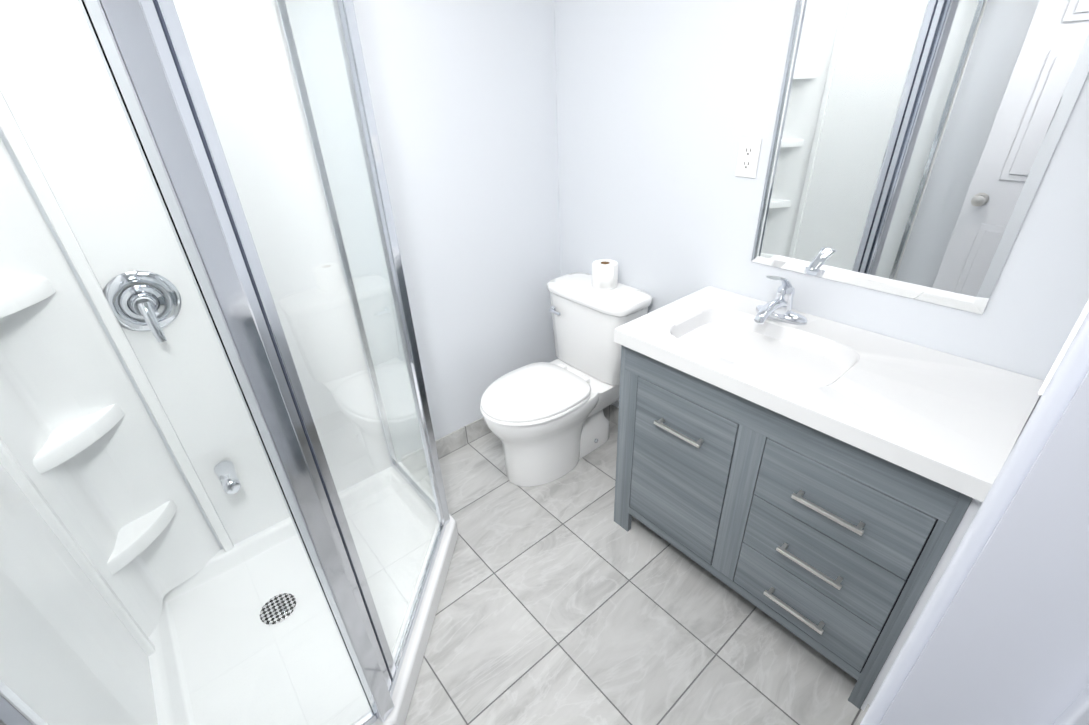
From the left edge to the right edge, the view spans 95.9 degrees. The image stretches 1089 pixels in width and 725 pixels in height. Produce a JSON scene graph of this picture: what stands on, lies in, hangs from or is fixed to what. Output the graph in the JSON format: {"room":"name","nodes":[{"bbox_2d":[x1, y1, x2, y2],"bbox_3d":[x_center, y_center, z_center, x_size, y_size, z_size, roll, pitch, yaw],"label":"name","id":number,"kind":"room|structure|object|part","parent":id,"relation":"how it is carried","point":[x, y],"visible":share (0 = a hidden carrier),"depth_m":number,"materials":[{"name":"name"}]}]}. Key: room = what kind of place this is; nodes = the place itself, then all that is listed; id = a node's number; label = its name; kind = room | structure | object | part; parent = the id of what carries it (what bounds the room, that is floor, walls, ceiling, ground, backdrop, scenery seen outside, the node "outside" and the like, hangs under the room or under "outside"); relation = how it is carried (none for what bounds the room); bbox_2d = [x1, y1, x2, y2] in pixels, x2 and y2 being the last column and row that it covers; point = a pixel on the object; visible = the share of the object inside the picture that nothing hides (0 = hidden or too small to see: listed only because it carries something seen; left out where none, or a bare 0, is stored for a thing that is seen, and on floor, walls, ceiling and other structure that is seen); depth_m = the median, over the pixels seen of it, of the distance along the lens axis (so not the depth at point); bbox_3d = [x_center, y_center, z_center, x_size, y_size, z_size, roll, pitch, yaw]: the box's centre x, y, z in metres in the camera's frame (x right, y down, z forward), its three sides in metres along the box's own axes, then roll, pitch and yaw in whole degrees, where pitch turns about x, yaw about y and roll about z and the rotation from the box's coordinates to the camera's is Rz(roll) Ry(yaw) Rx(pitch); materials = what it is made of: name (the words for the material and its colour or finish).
{"room":"bathroom","nodes":[
{"label":"bathroom","id":0,"kind":"room"},
{"bbox_2d":[353,0,560,439],"bbox_3d":[-0.724,-0.551,1.699,1.970,2.400,0.120,-25,36,-33],"label":"wall","id":1,"kind":"structure","parent":0,"point":[463,93],"depth_m":1.95,"materials":[{"name":"white paint"}]},
{"bbox_2d":[435,417,490,457],"bbox_3d":[-0.268,0.301,2.493,0.976,0.100,0.008,-25,36,-33],"label":"baseboard","id":2,"kind":"structure","parent":1,"relation":"attached to","point":[460,437],"depth_m":2.39,"materials":[{"name":"tile"}]},
{"bbox_2d":[404,421,885,724],"bbox_3d":[0.188,1.005,1.423,2.210,0.100,2.780,-25,36,-33],"label":"floor","id":3,"kind":"structure","parent":0,"point":[565,599],"depth_m":1.57,"materials":[{"name":"tile"}]},
{"bbox_2d":[0,0,457,724],"bbox_3d":[-0.741,-0.007,1.169,0.978,1.980,0.953,-25,36,-33],"label":"shower","id":4,"kind":"object","parent":3,"relation":"on","point":[222,496],"visible":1,"depth_m":0.79,"materials":[{"name":"white plastic"}]},
{"bbox_3d":[-0.466,0.134,0.859,0.054,1.840,0.054,-25,36,-33],"label":"post","id":5,"kind":"part","parent":4,"relation":"part of","materials":[{"name":"silver metal"}]},
{"bbox_3d":[-0.441,-0.027,1.141,0.400,1.778,0.400,-25,36,-33],"label":"glass","id":6,"kind":"part","parent":4,"relation":"part of","materials":[{"name":"clear glass"}]},
{"bbox_3d":[-0.416,-0.189,1.422,0.039,1.840,0.039,-25,36,-33],"label":"post","id":7,"kind":"part","parent":4,"relation":"part of","materials":[{"name":"silver metal"}]},
{"bbox_2d":[480,272,652,486],"bbox_3d":[0.025,0.085,2.177,0.744,0.765,0.552,-25,36,-33],"label":"toilet","id":8,"kind":"object","parent":3,"relation":"on","point":[546,422],"visible":0.94,"depth_m":2.08,"materials":[{"name":"white ceramic"}]},
{"bbox_3d":[-0.057,0.142,2.062,0.454,0.017,0.388,-25,36,-33],"label":"seat","id":9,"kind":"part","parent":8,"relation":"part of","materials":[{"name":"white plastic"}]},
{"bbox_3d":[-0.054,0.122,2.055,0.456,0.023,0.380,-25,36,-33],"label":"lid","id":10,"kind":"part","parent":8,"relation":"part of","materials":[{"name":"white plastic"}]},
{"bbox_3d":[0.235,-0.138,2.198,0.219,0.339,0.444,-25,36,-33],"label":"tank","id":11,"kind":"part","parent":8,"relation":"part of","materials":[{"name":"white ceramic"}]},
{"bbox_2d":[592,259,617,289],"bbox_3d":[0.259,-0.373,2.085,0.110,0.102,0.116,-25,36,-33],"label":"toilet paper","id":12,"kind":"object","parent":8,"relation":"on","point":[604,274],"visible":1,"depth_m":2.05,"materials":[{"name":"white paper"}]},
{"bbox_2d":[614,275,1043,710],"bbox_3d":[0.728,0.275,1.529,0.522,1.023,0.935,-25,36,-33],"label":"bathroom vanity","id":13,"kind":"object","parent":3,"relation":"on","point":[822,486],"visible":1,"depth_m":1.29,"materials":[{"name":"grey wood"}]},
{"bbox_3d":[0.298,0.587,1.947,0.045,0.100,0.018,-25,36,-33],"label":"leg","id":14,"kind":"part","parent":13,"relation":"part of","materials":[{"name":"grey wood"}]},
{"bbox_3d":[0.398,0.214,1.481,0.011,0.011,0.165,-25,36,-33],"label":"handle","id":15,"kind":"part","parent":13,"relation":"part of","materials":[{"name":"silver metal"}]},
{"bbox_3d":[0.429,0.352,1.593,0.020,0.571,0.347,-25,36,-33],"label":"door","id":16,"kind":"part","parent":13,"relation":"part of","materials":[{"name":"grey wood"}]},
{"bbox_3d":[0.590,0.698,1.593,0.020,0.035,0.806,-25,36,-33],"label":"rail","id":17,"kind":"part","parent":13,"relation":"part of","materials":[{"name":"grey wood"}]},
{"bbox_2d":[754,275,806,324],"bbox_3d":[0.704,-0.196,1.488,0.174,0.163,0.164,-25,36,-33],"label":"faucet","id":18,"kind":"object","parent":13,"relation":"on","point":[778,311],"depth_m":1.50,"materials":[{"name":"silver metal"}]},
{"bbox_3d":[0.655,0.504,1.340,0.022,0.010,0.010,-25,36,-33],"label":"handle post","id":19,"kind":"part","parent":13,"relation":"part of","materials":[{"name":"silver metal"}]},
{"bbox_3d":[0.695,0.698,1.377,0.011,0.011,0.165,-25,36,-33],"label":"handle","id":20,"kind":"part","parent":13,"relation":"part of","materials":[{"name":"silver metal"}]},
{"bbox_3d":[0.647,0.334,1.243,0.022,0.010,0.010,-25,36,-33],"label":"handle post","id":21,"kind":"part","parent":13,"relation":"part of","materials":[{"name":"silver metal"}]},
{"bbox_3d":[0.724,0.678,1.393,0.020,0.180,0.371,-25,36,-33],"label":"drawer","id":22,"kind":"part","parent":13,"relation":"part of","materials":[{"name":"grey wood"}]},
{"bbox_3d":[0.688,0.535,1.284,0.011,0.011,0.165,-25,36,-33],"label":"handle","id":23,"kind":"part","parent":13,"relation":"part of","materials":[{"name":"silver metal"}]},
{"bbox_3d":[0.753,0.718,1.338,0.022,0.010,0.010,-25,36,-33],"label":"handle post","id":24,"kind":"part","parent":13,"relation":"part of","materials":[{"name":"silver metal"}]},
{"bbox_3d":[0.716,0.515,1.300,0.020,0.190,0.371,-25,36,-33],"label":"drawer","id":25,"kind":"part","parent":13,"relation":"part of","materials":[{"name":"grey wood"}]},
{"bbox_3d":[0.681,0.365,1.187,0.011,0.011,0.165,-25,36,-33],"label":"handle","id":26,"kind":"part","parent":13,"relation":"part of","materials":[{"name":"silver metal"}]},
{"bbox_3d":[0.746,0.554,1.245,0.022,0.010,0.010,-25,36,-33],"label":"handle post","id":27,"kind":"part","parent":13,"relation":"part of","materials":[{"name":"silver metal"}]},
{"bbox_3d":[0.709,0.345,1.204,0.020,0.194,0.371,-25,36,-33],"label":"drawer","id":28,"kind":"part","parent":13,"relation":"part of","materials":[{"name":"grey wood"}]},
{"bbox_3d":[0.739,0.384,1.149,0.022,0.010,0.010,-25,36,-33],"label":"handle post","id":29,"kind":"part","parent":13,"relation":"part of","materials":[{"name":"silver metal"}]},
{"bbox_3d":[0.878,0.902,1.348,0.045,0.100,0.018,-25,36,-33],"label":"leg","id":30,"kind":"part","parent":13,"relation":"part of","materials":[{"name":"grey wood"}]},
{"bbox_2d":[554,0,1088,421],"bbox_3d":[0.680,-0.581,1.644,0.120,2.400,2.000,-25,36,-33],"label":"wall","id":31,"kind":"structure","parent":0,"point":[664,107],"depth_m":1.63,"materials":[{"name":"white paint"}]},
{"bbox_2d":[603,404,618,424],"bbox_3d":[0.372,0.276,2.488,0.008,0.100,0.829,-25,36,-33],"label":"baseboard","id":32,"kind":"structure","parent":31,"relation":"attached to","point":[611,411],"depth_m":2.51,"materials":[{"name":"tile"}]},
{"bbox_2d":[735,137,761,177],"bbox_3d":[0.639,-0.643,1.543,0.007,0.115,0.070,-25,36,-33],"label":"electrical outlet","id":33,"kind":"object","parent":31,"relation":"attached to","point":[748,157],"visible":1,"depth_m":1.54,"materials":[{"name":"white plastic"}]},
{"bbox_2d":[751,0,1088,313],"bbox_3d":[0.882,-0.628,1.220,0.006,0.915,0.624,-25,36,-33],"label":"mirror","id":34,"kind":"object","parent":31,"relation":"attached to","point":[914,144],"visible":1,"depth_m":1.22,"materials":[{"name":"silver metal"}]},
{"bbox_2d":[1012,396,1040,448],"bbox_3d":[0.749,-0.001,0.618,1.310,2.400,0.120,-25,36,-33],"label":"wall","id":35,"kind":"structure","parent":0,"point":[1028,419],"depth_m":1.15,"materials":[{"name":"white paint"}]},
{"bbox_2d":[856,704,869,724],"bbox_3d":[0.578,1.054,1.104,0.705,0.100,0.008,-25,36,-33],"label":"baseboard","id":36,"kind":"structure","parent":35,"relation":"attached to","point":[863,714],"depth_m":1.25,"materials":[{"name":"tile"}]},
{"bbox_2d":[860,311,1088,724],"bbox_3d":[0.266,0.354,0.344,0.088,2.090,0.129,-25,36,-33],"label":"door frame","id":37,"kind":"structure","parent":35,"relation":"attached to","point":[1007,643],"depth_m":0.21,"materials":[{"name":"white paint"}]},
{"bbox_2d":[1038,299,1088,395],"bbox_3d":[0.347,-0.011,0.322,0.070,0.115,0.009,-25,36,-33],"label":"light switch","id":38,"kind":"object","parent":35,"relation":"attached to","point":[1073,332],"visible":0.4,"depth_m":0.31,"materials":[{"name":"white plastic"}]}
]}

